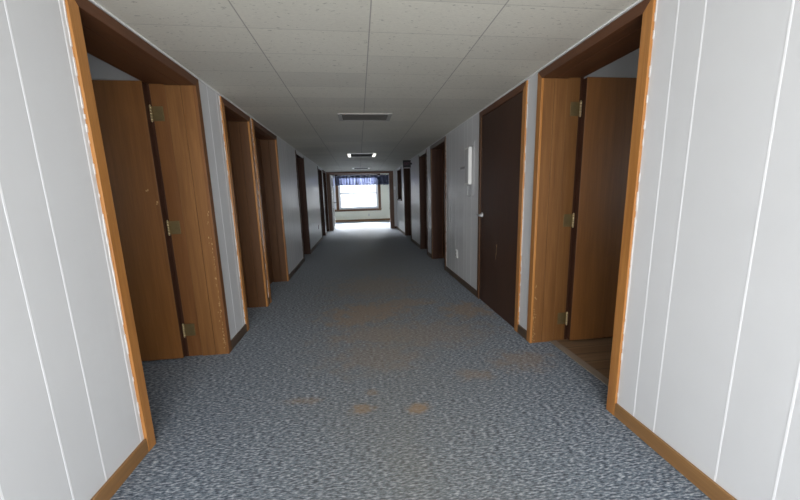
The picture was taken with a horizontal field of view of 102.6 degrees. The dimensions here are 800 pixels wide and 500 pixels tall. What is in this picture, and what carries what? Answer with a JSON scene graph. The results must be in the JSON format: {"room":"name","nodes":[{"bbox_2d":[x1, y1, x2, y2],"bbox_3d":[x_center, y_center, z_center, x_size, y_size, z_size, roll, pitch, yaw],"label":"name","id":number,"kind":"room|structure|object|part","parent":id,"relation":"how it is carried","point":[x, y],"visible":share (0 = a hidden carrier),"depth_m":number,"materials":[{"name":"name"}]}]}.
{"room":"building corridor","nodes":[
{"label":"building corridor","id":0,"kind":"room"},
{"bbox_2d":[87,53,139,80],"bbox_3d":[-3.102,0.047,0.444,3.240,2.420,3.798,-3,10,-7],"label":"wall","id":1,"kind":"structure","parent":0,"point":[99,69],"depth_m":2.25,"materials":[{"name":"paint"}]},
{"bbox_2d":[0,0,325,499],"bbox_3d":[-1.927,-0.650,5.035,0.301,2.160,13.250,-3,10,-7],"label":"wall","id":2,"kind":"structure","parent":0,"point":[70,416],"depth_m":1.21,"materials":[{"name":"white paint"}]},
{"bbox_2d":[92,80,195,360],"bbox_3d":[-2.143,-0.131,2.312,0.978,2.048,0.130,-3,10,-7],"label":"door","id":3,"kind":"structure","parent":2,"relation":"in","point":[126,117],"depth_m":2.33,"materials":[{"name":"brown wood"}]},
{"bbox_2d":[62,0,231,451],"bbox_3d":[-1.533,-0.105,1.949,0.340,2.121,1.090,-3,10,-7],"label":"door frame","id":4,"kind":"structure","parent":2,"relation":"attached to","point":[180,140],"depth_m":2.30,"materials":[{"name":"brown wood"}]},
{"bbox_3d":[-1.308,-0.021,1.470,0.018,2.107,0.056,-3,10,-7],"label":"casing","id":5,"kind":"part","parent":4,"relation":"part of","materials":[{"name":"brown wood"}]},
{"bbox_3d":[-1.713,-1.114,1.757,0.020,0.058,0.996,-3,10,-7],"label":"head casing","id":6,"kind":"part","parent":4,"relation":"part of","materials":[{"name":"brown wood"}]},
{"bbox_3d":[-1.401,-1.116,1.797,0.018,0.056,1.084,-3,10,-7],"label":"head casing","id":7,"kind":"part","parent":4,"relation":"part of","materials":[{"name":"brown wood"}]},
{"bbox_3d":[-1.755,-0.184,2.441,0.026,2.121,0.044,-3,10,-7],"label":"casing","id":8,"kind":"part","parent":4,"relation":"part of","materials":[{"name":"brown wood"}]},
{"bbox_3d":[-1.438,-0.192,2.475,0.018,2.107,0.056,-3,10,-7],"label":"casing","id":9,"kind":"part","parent":4,"relation":"part of","materials":[{"name":"brown wood"}]},
{"bbox_2d":[89,0,324,170],"bbox_3d":[-1.800,-1.683,4.875,0.012,0.011,13.250,-3,10,-7],"label":"trim","id":10,"kind":"structure","parent":2,"relation":"attached to","point":[92,1],"depth_m":1.96,"materials":[{"name":"white plastic"}]},
{"bbox_2d":[91,230,329,499],"bbox_3d":[-1.744,0.368,5.231,0.013,0.078,13.248,-3,10,-7],"label":"baseboard","id":11,"kind":"structure","parent":2,"relation":"attached to","point":[127,467],"depth_m":1.49,"materials":[{"name":"brown wood"}]},
{"bbox_3d":[-1.091,1.227,0.184,0.013,0.078,2.926,-3,10,-7],"label":"baseboard","id":12,"kind":"part","parent":11,"relation":"part of","materials":[{"name":"brown wood"}]},
{"bbox_3d":[-1.438,0.771,2.863,0.013,0.078,0.381,-3,10,-7],"label":"baseboard","id":13,"kind":"part","parent":11,"relation":"part of","materials":[{"name":"brown wood"}]},
{"bbox_3d":[-1.788,0.310,5.574,0.013,0.078,1.388,-3,10,-7],"label":"baseboard","id":14,"kind":"part","parent":11,"relation":"part of","materials":[{"name":"brown wood"}]},
{"bbox_3d":[-2.142,-0.155,8.307,0.013,0.078,2.398,-3,10,-7],"label":"baseboard","id":15,"kind":"part","parent":11,"relation":"part of","materials":[{"name":"brown wood"}]},
{"bbox_2d":[226,120,247,306],"bbox_3d":[-1.731,-0.296,3.226,0.118,2.047,0.661,-3,10,-7],"label":"door","id":16,"kind":"structure","parent":2,"relation":"in","point":[226,120],"depth_m":3.51,"materials":[{"name":"brown wood"}]},
{"bbox_2d":[219,96,268,330],"bbox_3d":[-1.684,-0.315,3.225,0.314,2.107,0.762,-3,10,-7],"label":"door frame","id":17,"kind":"structure","parent":2,"relation":"attached to","point":[239,123],"depth_m":3.49,"materials":[{"name":"brown wood"}]},
{"bbox_3d":[-1.494,-0.265,2.904,0.018,2.107,0.056,-3,10,-7],"label":"casing","id":18,"kind":"part","parent":17,"relation":"part of","materials":[{"name":"brown wood"}]},
{"bbox_3d":[-1.565,-1.333,3.071,0.018,0.056,0.755,-3,10,-7],"label":"head casing","id":19,"kind":"part","parent":17,"relation":"part of","materials":[{"name":"brown wood"}]},
{"bbox_3d":[-1.582,-0.381,3.588,0.018,2.107,0.056,-3,10,-7],"label":"casing","id":20,"kind":"part","parent":17,"relation":"part of","materials":[{"name":"brown wood"}]},
{"bbox_2d":[255,137,272,283],"bbox_3d":[-1.854,-0.458,4.176,0.118,2.047,0.978,-3,10,-7],"label":"door","id":21,"kind":"structure","parent":2,"relation":"in","point":[258,147],"depth_m":4.54,"materials":[{"name":"brown wood"}]},
{"bbox_2d":[250,118,288,302],"bbox_3d":[-1.807,-0.477,4.173,0.314,2.107,1.082,-3,10,-7],"label":"door frame","id":22,"kind":"structure","parent":2,"relation":"attached to","point":[268,140],"depth_m":4.60,"materials":[{"name":"brown wood"}]},
{"bbox_3d":[-1.597,-0.400,3.699,0.018,2.107,0.056,-3,10,-7],"label":"casing","id":23,"kind":"part","parent":22,"relation":"part of","materials":[{"name":"brown wood"}]},
{"bbox_3d":[-1.688,-1.494,4.021,0.018,0.056,1.072,-3,10,-7],"label":"head casing","id":24,"kind":"part","parent":22,"relation":"part of","materials":[{"name":"brown wood"}]},
{"bbox_3d":[-1.725,-0.569,4.693,0.018,2.107,0.056,-3,10,-7],"label":"casing","id":25,"kind":"part","parent":22,"relation":"part of","materials":[{"name":"brown wood"}]},
{"bbox_2d":[295,150,310,261],"bbox_3d":[-2.108,-0.872,6.499,0.314,2.107,0.906,-3,10,-7],"label":"door frame","id":26,"kind":"structure","parent":2,"relation":"attached to","point":[300,169],"depth_m":6.85,"materials":[{"name":"brown wood"}]},
{"bbox_3d":[-1.908,-0.810,6.107,0.018,2.107,0.056,-3,10,-7],"label":"casing","id":27,"kind":"part","parent":26,"relation":"part of","materials":[{"name":"brown wood"}]},
{"bbox_3d":[-2.015,-0.950,6.932,0.018,2.107,0.056,-3,10,-7],"label":"casing","id":28,"kind":"part","parent":26,"relation":"part of","materials":[{"name":"brown wood"}]},
{"bbox_2d":[317,166,325,236],"bbox_3d":[-2.528,-1.425,9.748,0.314,2.107,0.940,-3,10,-7],"label":"door frame","id":29,"kind":"structure","parent":2,"relation":"attached to","point":[318,168],"depth_m":10.12,"materials":[{"name":"brown wood"}]},
{"bbox_3d":[-2.325,-1.359,9.334,0.018,2.107,0.056,-3,10,-7],"label":"casing","id":30,"kind":"part","parent":29,"relation":"part of","materials":[{"name":"brown wood"}]},
{"bbox_3d":[-2.437,-1.506,10.198,0.018,2.107,0.056,-3,10,-7],"label":"casing","id":31,"kind":"part","parent":29,"relation":"part of","materials":[{"name":"brown wood"}]},
{"bbox_2d":[322,170,328,231],"bbox_3d":[-2.689,-1.637,10.995,0.314,2.107,0.870,-3,10,-7],"label":"door frame","id":32,"kind":"structure","parent":2,"relation":"attached to","point":[323,171],"depth_m":11.32,"materials":[{"name":"brown wood"}]},
{"bbox_3d":[-2.594,-1.712,11.411,0.018,2.107,0.056,-3,10,-7],"label":"casing","id":33,"kind":"part","parent":32,"relation":"part of","materials":[{"name":"brown wood"}]},
{"bbox_2d":[325,170,396,229],"bbox_3d":[-1.417,-1.982,11.750,6.800,2.460,0.200,-3,10,-7],"label":"wall","id":34,"kind":"structure","parent":0,"point":[394,177],"depth_m":11.70,"materials":[{"name":"grey paint"}]},
{"bbox_2d":[330,175,336,229],"bbox_3d":[-2.516,-1.772,12.023,0.245,1.988,0.880,-3,10,-7],"label":"door","id":35,"kind":"structure","parent":34,"relation":"in","point":[331,176],"depth_m":11.81,"materials":[{"name":"wood"}]},
{"bbox_3d":[-2.514,-1.759,12.025,0.008,1.845,0.720,-3,10,-7],"label":"pane","id":36,"kind":"part","parent":35,"relation":"part of","materials":[{"name":"clear glass"}]},
{"bbox_2d":[326,171,394,230],"bbox_3d":[-1.424,-1.800,11.772,2.394,2.095,0.216,-3,10,-7],"label":"door frame","id":37,"kind":"structure","parent":34,"relation":"attached to","point":[391,186],"depth_m":11.63,"materials":[{"name":"brown wood"}]},
{"bbox_3d":[-2.536,-1.730,11.538,0.124,2.095,0.016,-3,10,-7],"label":"casing","id":38,"kind":"part","parent":37,"relation":"part of","materials":[{"name":"brown wood"}]},
{"bbox_3d":[-1.438,-2.779,11.502,2.394,0.075,0.016,-3,10,-7],"label":"head casing","id":39,"kind":"part","parent":37,"relation":"part of","materials":[{"name":"brown wood"}]},
{"bbox_3d":[-0.298,-1.837,11.809,0.150,2.095,0.016,-3,10,-7],"label":"casing","id":40,"kind":"part","parent":37,"relation":"part of","materials":[{"name":"brown wood"}]},
{"bbox_2d":[335,173,389,219],"bbox_3d":[-1.913,-2.633,15.579,6.800,2.460,0.150,-3,10,-7],"label":"wall","id":41,"kind":"structure","parent":0,"point":[384,212],"depth_m":15.66,"materials":[{"name":"beige paint"}]},
{"bbox_2d":[332,174,336,211],"bbox_3d":[-3.656,-2.704,15.293,1.160,1.790,0.145,-3,10,-7],"label":"window","id":42,"kind":"structure","parent":41,"relation":"in","point":[334,174],"depth_m":15.37,"materials":[{"name":"white plastic"}]},
{"bbox_2d":[335,174,381,211],"bbox_3d":[-2.010,-2.783,15.492,2.190,1.790,0.145,-3,10,-7],"label":"window","id":43,"kind":"structure","parent":41,"relation":"in","point":[378,188],"depth_m":15.54,"materials":[{"name":"white plastic"}]},
{"bbox_3d":[-2.003,-2.415,15.577,1.790,0.725,0.026,-3,10,-7],"label":"sash","id":44,"kind":"part","parent":43,"relation":"part of","materials":[{"name":"glass"}]},
{"bbox_3d":[-1.983,-1.945,15.603,2.190,0.100,0.075,-3,10,-7],"label":"sill","id":45,"kind":"part","parent":43,"relation":"part of","materials":[{"name":"wood"}]},
{"bbox_2d":[335,175,388,185],"bbox_3d":[-1.793,-3.337,15.314,2.616,0.466,0.165,-3,10,-7],"label":"valance","id":46,"kind":"object","parent":41,"relation":"attached to","point":[355,179],"visible":1,"depth_m":15.31,"materials":[{"name":"blue fabric"}]},
{"bbox_2d":[335,218,389,221],"bbox_3d":[-1.871,-1.458,15.701,6.600,0.100,0.014,-3,10,-7],"label":"baseboard","id":47,"kind":"structure","parent":41,"relation":"attached to","point":[382,219],"depth_m":15.70,"materials":[{"name":"brown wood"}]},
{"bbox_2d":[94,0,637,170],"bbox_3d":[-0.524,-1.734,4.648,2.513,0.100,14.600,-3,10,-7],"label":"ceiling","id":48,"kind":"structure","parent":0,"point":[291,66],"depth_m":2.02,"materials":[{"name":"tile"}]},
{"bbox_2d":[347,153,376,156],"bbox_3d":[-0.843,-2.089,7.072,0.635,0.014,0.620,-3,10,-7],"label":"recessed light","id":49,"kind":"object","parent":48,"relation":"in","point":[348,154],"visible":1,"depth_m":6.99,"materials":[{"name":"white plastic"}]},
{"bbox_3d":[-0.843,-2.093,7.071,0.485,0.006,0.520,-3,10,-7],"label":"louver panel","id":50,"kind":"part","parent":49,"relation":"part of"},
{"bbox_2d":[337,113,391,120],"bbox_3d":[-0.398,-1.506,3.637,0.593,0.011,0.325,-3,10,-7],"label":"ceiling vent","id":51,"kind":"object","parent":48,"relation":"in","point":[342,116],"visible":1,"depth_m":3.61,"materials":[{"name":"metal"}]},
{"bbox_2d":[110,220,710,499],"bbox_3d":[-0.701,0.136,6.988,9.725,0.120,18.600,-3,10,-7],"label":"floor","id":52,"kind":"structure","parent":0,"point":[371,372],"depth_m":1.93,"materials":[{"name":"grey carpet"}]},
{"bbox_2d":[549,340,608,385],"bbox_3d":[1.335,0.834,2.281,0.060,0.007,0.839,-3,10,-7],"label":"threshold strip","id":53,"kind":"object","parent":52,"relation":"on","point":[558,345],"visible":0.56,"depth_m":2.33,"materials":[{"name":"wood"}]},
{"bbox_2d":[395,0,799,499],"bbox_3d":[0.843,-0.782,5.370,0.301,2.160,13.250,-3,10,-7],"label":"wall","id":54,"kind":"structure","parent":0,"point":[710,363],"depth_m":1.25,"materials":[{"name":"white paint"}]},
{"bbox_2d":[397,167,401,200],"bbox_3d":[0.121,-2.178,10.633,0.334,1.067,0.990,-3,10,-7],"label":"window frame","id":55,"kind":"structure","parent":54,"relation":"attached to","point":[399,179],"depth_m":11.01,"materials":[{"name":"brown wood"}]},
{"bbox_2d":[403,168,411,237],"bbox_3d":[0.357,-1.387,9.085,0.314,2.107,1.220,-3,10,-7],"label":"door frame","id":56,"kind":"structure","parent":54,"relation":"attached to","point":[406,171],"depth_m":9.60,"materials":[{"name":"brown wood"}]},
{"bbox_3d":[0.137,-1.477,9.636,0.018,2.107,0.056,-3,10,-7],"label":"casing","id":57,"kind":"part","parent":56,"relation":"part of","materials":[{"name":"brown wood"}]},
{"bbox_3d":[0.284,-1.284,8.498,0.018,2.107,0.056,-3,10,-7],"label":"casing","id":58,"kind":"part","parent":56,"relation":"part of","materials":[{"name":"brown wood"}]},
{"bbox_2d":[403,160,411,167],"bbox_3d":[0.188,-2.149,8.037,0.228,0.196,0.058,-3,10,-7],"label":"exit sign","id":59,"kind":"object","parent":54,"relation":"attached to","point":[406,163],"visible":1,"depth_m":8.01,"materials":[{"name":"black plastic"}]},
{"bbox_2d":[419,149,427,254],"bbox_3d":[0.645,-1.008,6.853,0.314,2.107,0.805,-3,10,-7],"label":"door frame","id":60,"kind":"structure","parent":54,"relation":"attached to","point":[423,199],"depth_m":7.14,"materials":[{"name":"brown wood"}]},
{"bbox_3d":[0.451,-1.063,7.201,0.018,2.107,0.056,-3,10,-7],"label":"casing","id":61,"kind":"part","parent":60,"relation":"part of","materials":[{"name":"brown wood"}]},
{"bbox_3d":[0.545,-0.939,6.474,0.018,2.107,0.056,-3,10,-7],"label":"casing","id":62,"kind":"part","parent":60,"relation":"part of","materials":[{"name":"brown wood"}]},
{"bbox_2d":[430,136,445,269],"bbox_3d":[0.807,-0.794,5.600,0.314,2.107,1.047,-3,10,-7],"label":"door frame","id":63,"kind":"structure","parent":54,"relation":"attached to","point":[436,150],"depth_m":6.00,"materials":[{"name":"wood"}]},
{"bbox_3d":[0.598,-0.870,6.067,0.018,2.107,0.056,-3,10,-7],"label":"casing","id":64,"kind":"part","parent":63,"relation":"part of","materials":[{"name":"brown wood"}]},
{"bbox_3d":[0.633,-1.798,5.410,0.018,0.056,1.040,-3,10,-7],"label":"head casing","id":65,"kind":"part","parent":63,"relation":"part of","materials":[{"name":"paint"}]},
{"bbox_3d":[0.722,-0.706,5.104,0.018,2.107,0.056,-3,10,-7],"label":"casing","id":66,"kind":"part","parent":63,"relation":"part of","materials":[{"name":"brown wood"}]},
{"bbox_2d":[443,148,444,258],"bbox_3d":[0.854,-0.780,5.612,0.118,2.047,0.946,-3,10,-7],"label":"door","id":67,"kind":"structure","parent":54,"relation":"in","point":[443,148],"depth_m":6.04,"materials":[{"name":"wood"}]},
{"bbox_2d":[465,141,474,195],"bbox_3d":[0.836,-0.974,3.899,0.048,0.639,0.242,-3,10,-7],"label":"wall box","id":68,"kind":"object","parent":54,"relation":"attached to","point":[469,151],"visible":1,"depth_m":3.85,"materials":[{"name":"white plastic"}]},
{"bbox_3d":[0.810,-1.020,3.909,0.002,0.400,0.124,-3,10,-7],"label":"panel","id":69,"kind":"part","parent":68,"relation":"part of","materials":[{"name":"grey metal"}]},
{"bbox_2d":[477,92,522,327],"bbox_3d":[0.957,-0.356,3.199,0.112,2.040,0.890,-3,10,-7],"label":"door","id":70,"kind":"structure","parent":54,"relation":"in","point":[502,126],"depth_m":3.11,"materials":[{"name":"wood"}]},
{"bbox_2d":[477,80,527,331],"bbox_3d":[1.116,-0.388,3.210,0.314,2.107,1.014,-3,10,-7],"label":"door frame","id":71,"kind":"structure","parent":54,"relation":"attached to","point":[523,87],"depth_m":2.79,"materials":[{"name":"brown wood"}]},
{"bbox_3d":[0.909,-0.461,3.661,0.018,2.107,0.056,-3,10,-7],"label":"casing","id":72,"kind":"part","parent":71,"relation":"part of","materials":[{"name":"brown wood"}]},
{"bbox_3d":[0.942,-1.391,3.020,0.018,0.056,1.008,-3,10,-7],"label":"head casing","id":73,"kind":"part","parent":71,"relation":"part of","materials":[{"name":"brown wood"}]},
{"bbox_3d":[1.029,-0.302,2.730,0.018,2.107,0.056,-3,10,-7],"label":"casing","id":74,"kind":"part","parent":71,"relation":"part of","materials":[{"name":"brown wood"}]},
{"bbox_2d":[397,0,642,168],"bbox_3d":[0.661,-1.801,5.173,0.012,0.011,13.250,-3,10,-7],"label":"trim","id":75,"kind":"structure","parent":54,"relation":"attached to","point":[638,1],"depth_m":2.10,"materials":[{"name":"white plastic"}]},
{"bbox_2d":[397,227,736,499],"bbox_3d":[0.715,0.250,5.529,0.013,0.078,13.248,-3,10,-7],"label":"baseboard","id":76,"kind":"structure","parent":54,"relation":"attached to","point":[710,488],"depth_m":1.49,"materials":[{"name":"brown wood"}]},
{"bbox_3d":[0.393,-0.174,8.023,0.013,0.078,1.268,-3,10,-7],"label":"baseboard","id":77,"kind":"part","parent":76,"relation":"part of","materials":[{"name":"brown wood"}]},
{"bbox_3d":[0.841,0.416,4.556,0.013,0.078,1.418,-3,10,-7],"label":"baseboard","id":78,"kind":"part","parent":76,"relation":"part of","materials":[{"name":"brown wood"}]},
{"bbox_3d":[1.069,0.715,2.797,0.013,0.078,0.160,-3,10,-7],"label":"baseboard","id":79,"kind":"part","parent":76,"relation":"part of","materials":[{"name":"brown wood"}]},
{"bbox_3d":[1.376,1.120,0.418,0.013,0.078,2.795,-3,10,-7],"label":"baseboard","id":80,"kind":"part","parent":76,"relation":"part of","materials":[{"name":"brown wood"}]},
{"bbox_2d":[526,0,657,415],"bbox_3d":[1.274,-0.205,2.093,0.340,2.121,0.960,-3,10,-7],"label":"door frame","id":81,"kind":"structure","parent":54,"relation":"attached to","point":[557,133],"depth_m":2.37,"materials":[{"name":"brown wood"}]},
{"bbox_3d":[1.057,-0.266,2.517,0.018,2.107,0.056,-3,10,-7],"label":"casing","id":82,"kind":"part","parent":81,"relation":"part of","materials":[{"name":"brown wood"}]},
{"bbox_3d":[1.371,-0.289,2.560,0.026,2.121,0.044,-3,10,-7],"label":"casing","id":83,"kind":"part","parent":81,"relation":"part of","materials":[{"name":"brown wood"}]},
{"bbox_3d":[1.087,-1.201,1.903,0.018,0.056,0.953,-3,10,-7],"label":"head casing","id":84,"kind":"part","parent":81,"relation":"part of","materials":[{"name":"brown wood"}]},
{"bbox_3d":[1.399,-1.229,1.939,0.020,0.058,0.865,-3,10,-7],"label":"head casing","id":85,"kind":"part","parent":81,"relation":"part of","materials":[{"name":"brown wood"}]},
{"bbox_3d":[1.170,-0.117,1.640,0.018,2.107,0.056,-3,10,-7],"label":"casing","id":86,"kind":"part","parent":81,"relation":"part of","materials":[{"name":"brown wood"}]},
{"bbox_2d":[557,77,636,339],"bbox_3d":[1.780,-0.266,2.528,0.967,2.034,0.130,-3,10,-7],"label":"door","id":87,"kind":"structure","parent":54,"relation":"in","point":[605,109],"depth_m":2.49,"materials":[{"name":"brown wood"}]},
{"bbox_2d":[584,48,639,78],"bbox_3d":[3.167,-0.214,0.975,3.240,2.420,3.738,-3,10,-7],"label":"wall","id":88,"kind":"structure","parent":0,"point":[626,66],"depth_m":2.44,"materials":[{"name":"paint"}]}
]}

